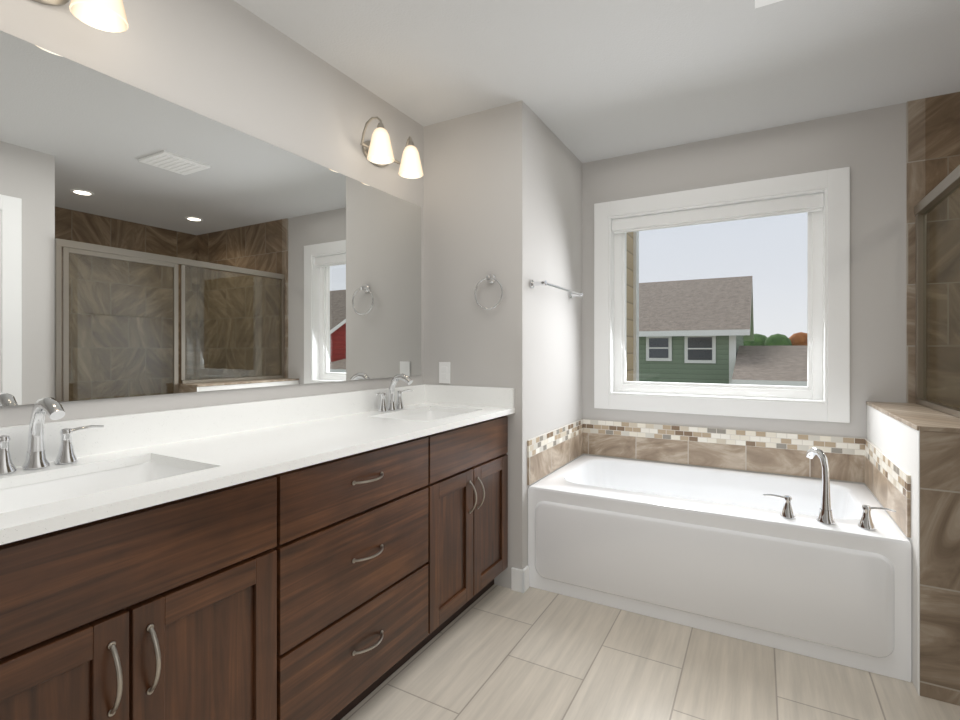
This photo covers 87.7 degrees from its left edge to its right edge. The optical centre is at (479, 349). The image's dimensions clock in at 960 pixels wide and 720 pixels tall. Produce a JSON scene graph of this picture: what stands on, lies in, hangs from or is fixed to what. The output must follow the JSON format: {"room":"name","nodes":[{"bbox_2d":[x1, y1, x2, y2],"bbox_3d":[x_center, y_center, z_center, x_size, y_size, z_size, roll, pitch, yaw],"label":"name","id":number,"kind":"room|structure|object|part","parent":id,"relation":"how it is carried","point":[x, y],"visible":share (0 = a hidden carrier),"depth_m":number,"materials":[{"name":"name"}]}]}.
{"room":"bathroom","nodes":[
{"label":"bathroom","id":0,"kind":"room"},
{"bbox_2d":[0,0,423,426],"bbox_3d":[-1.495,-0.020,0.820,0.150,2.440,4.570,0,0,29],"label":"wall","id":1,"kind":"structure","parent":0,"point":[233,64],"depth_m":1.78,"materials":[{"name":"grey paint"}]},
{"bbox_2d":[33,0,128,32],"bbox_3d":[-1.073,-0.960,1.220,0.189,0.195,0.348,0,0,29],"label":"sconce","id":2,"kind":"object","parent":1,"relation":"attached to","point":[107,15],"visible":1,"depth_m":1.32,"materials":[{"name":"white glass"}]},
{"bbox_2d":[0,30,420,405],"bbox_3d":[-0.944,-0.322,1.638,0.006,0.920,2.536,0,0,29],"label":"mirror glass","id":3,"kind":"object","parent":1,"relation":"attached to","point":[151,244],"visible":1,"depth_m":1.58,"materials":[{"name":"silver mirror"}]},
{"bbox_2d":[360,117,422,178],"bbox_3d":[-0.423,-0.960,2.380,0.189,0.195,0.348,0,0,29],"label":"sconce","id":4,"kind":"object","parent":1,"relation":"attached to","point":[377,150],"visible":1,"depth_m":2.32,"materials":[{"name":"white glass"}]},
{"bbox_2d":[424,101,581,587],"bbox_3d":[0.159,-0.020,3.160,0.750,2.440,1.130,0,0,29],"label":"wall","id":5,"kind":"structure","parent":0,"point":[503,194],"depth_m":2.65,"materials":[{"name":"grey paint"}]},
{"bbox_2d":[439,362,449,383],"bbox_3d":[-0.192,0.122,2.701,0.070,0.115,0.008,0,0,29],"label":"electrical outlet plate","id":6,"kind":"object","parent":5,"relation":"attached to","point":[444,372],"visible":1,"depth_m":2.70,"materials":[{"name":"white plastic"}]},
{"bbox_2d":[474,274,502,309],"bbox_3d":[0.050,-0.297,2.546,0.166,0.185,0.043,0,0,29],"label":"towel ring","id":7,"kind":"object","parent":5,"relation":"attached to","point":[490,278],"visible":0.98,"depth_m":2.54,"materials":[{"name":"silver metal"}]},
{"bbox_2d":[511,566,528,592],"bbox_3d":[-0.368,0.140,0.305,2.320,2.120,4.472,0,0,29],"label":"baseboard","id":8,"kind":"structure","parent":5,"relation":"attached to","point":[519,580],"depth_m":2.48,"materials":[{"name":"white wood"}]},
{"bbox_2d":[530,280,582,298],"bbox_3d":[0.448,-0.340,2.821,0.080,0.044,0.643,0,0,29],"label":"towel bar","id":9,"kind":"object","parent":5,"relation":"attached to","point":[545,283],"visible":1,"depth_m":2.67,"materials":[{"name":"silver metal"}]},
{"bbox_2d":[233,0,959,162],"bbox_3d":[0.473,-1.290,0.394,4.100,0.100,5.750,0,0,29],"label":"ceiling","id":10,"kind":"structure","parent":0,"point":[585,81],"depth_m":2.13,"materials":[{"name":"grey paint"}]},
{"bbox_2d":[755,0,782,7],"bbox_3d":[1.045,-1.232,1.592,0.300,0.016,0.300,0,0,29],"label":"ceiling vent","id":11,"kind":"object","parent":10,"relation":"in","point":[759,3],"visible":0.95,"depth_m":1.76,"materials":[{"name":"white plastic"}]},
{"bbox_2d":[341,584,959,719],"bbox_3d":[0.473,1.250,0.394,4.100,0.100,5.750,0,0,29],"label":"floor","id":12,"kind":"structure","parent":0,"point":[495,652],"depth_m":1.83,"materials":[{"name":"tile"}]},
{"bbox_2d":[0,384,514,719],"bbox_3d":[-0.581,0.694,1.710,0.570,1.008,2.117,0,0,29],"label":"bathroom vanity","id":13,"kind":"object","parent":12,"relation":"on","point":[338,588],"depth_m":1.32,"materials":[{"name":"brown wood"}]},
{"bbox_2d":[0,397,103,474],"bbox_3d":[-1.050,0.201,1.207,0.150,0.176,0.271,0,0,29],"label":"faucet","id":14,"kind":"object","parent":13,"relation":"on","point":[53,409],"visible":0.98,"depth_m":1.22,"materials":[{"name":"silver metal"}]},
{"bbox_3d":[-0.586,0.328,1.713,0.557,0.275,2.117,0,0,29],"label":"bathroom vanity top","id":15,"kind":"part","parent":13,"relation":"part of","materials":[{"name":"white stone"}]},
{"bbox_2d":[376,374,412,411],"bbox_3d":[-0.386,0.201,2.394,0.150,0.176,0.271,0,0,29],"label":"faucet","id":16,"kind":"object","parent":13,"relation":"on","point":[391,405],"visible":1,"depth_m":2.40,"materials":[{"name":"silver metal"}]},
{"bbox_2d":[528,455,910,681],"bbox_3d":[1.115,0.944,2.553,1.502,0.508,0.908,0,0,29],"label":"bathtub","id":17,"kind":"object","parent":12,"relation":"on","point":[732,553],"visible":0.96,"depth_m":2.15,"materials":[{"name":"white plastic"}]},
{"bbox_2d":[763,447,895,529],"bbox_3d":[1.397,0.544,2.023,0.438,0.289,0.108,0,0,29],"label":"tub faucet","id":18,"kind":"object","parent":17,"relation":"on","point":[825,516],"visible":1,"depth_m":1.99,"materials":[{"name":"silver metal"}]},
{"bbox_2d":[582,103,905,484],"bbox_3d":[2.161,-0.020,2.589,3.300,2.440,0.170,0,0,29],"label":"wall","id":19,"kind":"structure","parent":0,"point":[868,147],"depth_m":2.65,"materials":[{"name":"grey paint"}]},
{"bbox_2d":[527,419,910,537],"bbox_3d":[1.118,0.572,2.560,1.510,0.228,0.900,0,0,29],"label":"wall band","id":20,"kind":"object","parent":19,"relation":"attached to","point":[883,477],"visible":1,"depth_m":2.81,"materials":[{"name":"tile"}]},
{"bbox_2d":[594,167,849,422],"bbox_3d":[1.380,-0.287,3.013,1.353,1.335,0.184,0,0,29],"label":"window unit","id":21,"kind":"structure","parent":19,"relation":"in","point":[823,395],"depth_m":2.87,"materials":[{"name":"white wood"}]},
{"bbox_2d":[612,193,823,233],"bbox_3d":[1.361,-0.802,2.979,1.131,0.088,0.061,0,0,29],"label":"window blind","id":22,"kind":"object","parent":21,"relation":"attached to","point":[780,206],"visible":1,"depth_m":2.92,"materials":[{"name":"white"}]},
{"bbox_2d":[866,401,959,705],"bbox_3d":[1.872,0.732,2.089,0.274,0.936,0.959,0,0,29],"label":"wall","id":23,"kind":"structure","parent":0,"point":[919,443],"depth_m":1.72,"materials":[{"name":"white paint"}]},
{"bbox_2d":[914,165,959,417],"bbox_3d":[1.745,0.194,1.703,0.044,1.811,1.755,0,0,29],"label":"shower door frame","id":24,"kind":"object","parent":23,"relation":"attached to","point":[945,188],"visible":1,"depth_m":2.36,"materials":[{"name":"silver metal"}]},
{"bbox_2d":[906,92,959,407],"bbox_3d":[2.757,-0.020,2.151,1.430,2.440,0.012,0,0,29],"label":"tiled wall","id":25,"kind":"structure","parent":0,"point":[932,143],"depth_m":2.44,"materials":[{"name":"brown tile"}]},
{"label":"outside","id":26,"kind":"structure","parent":0,"visible":0},
{"bbox_2d":[627,231,806,385],"bbox_3d":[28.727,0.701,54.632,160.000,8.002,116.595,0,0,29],"label":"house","id":27,"kind":"structure","parent":26,"point":[735,375],"depth_m":11.18,"materials":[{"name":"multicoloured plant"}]}
]}

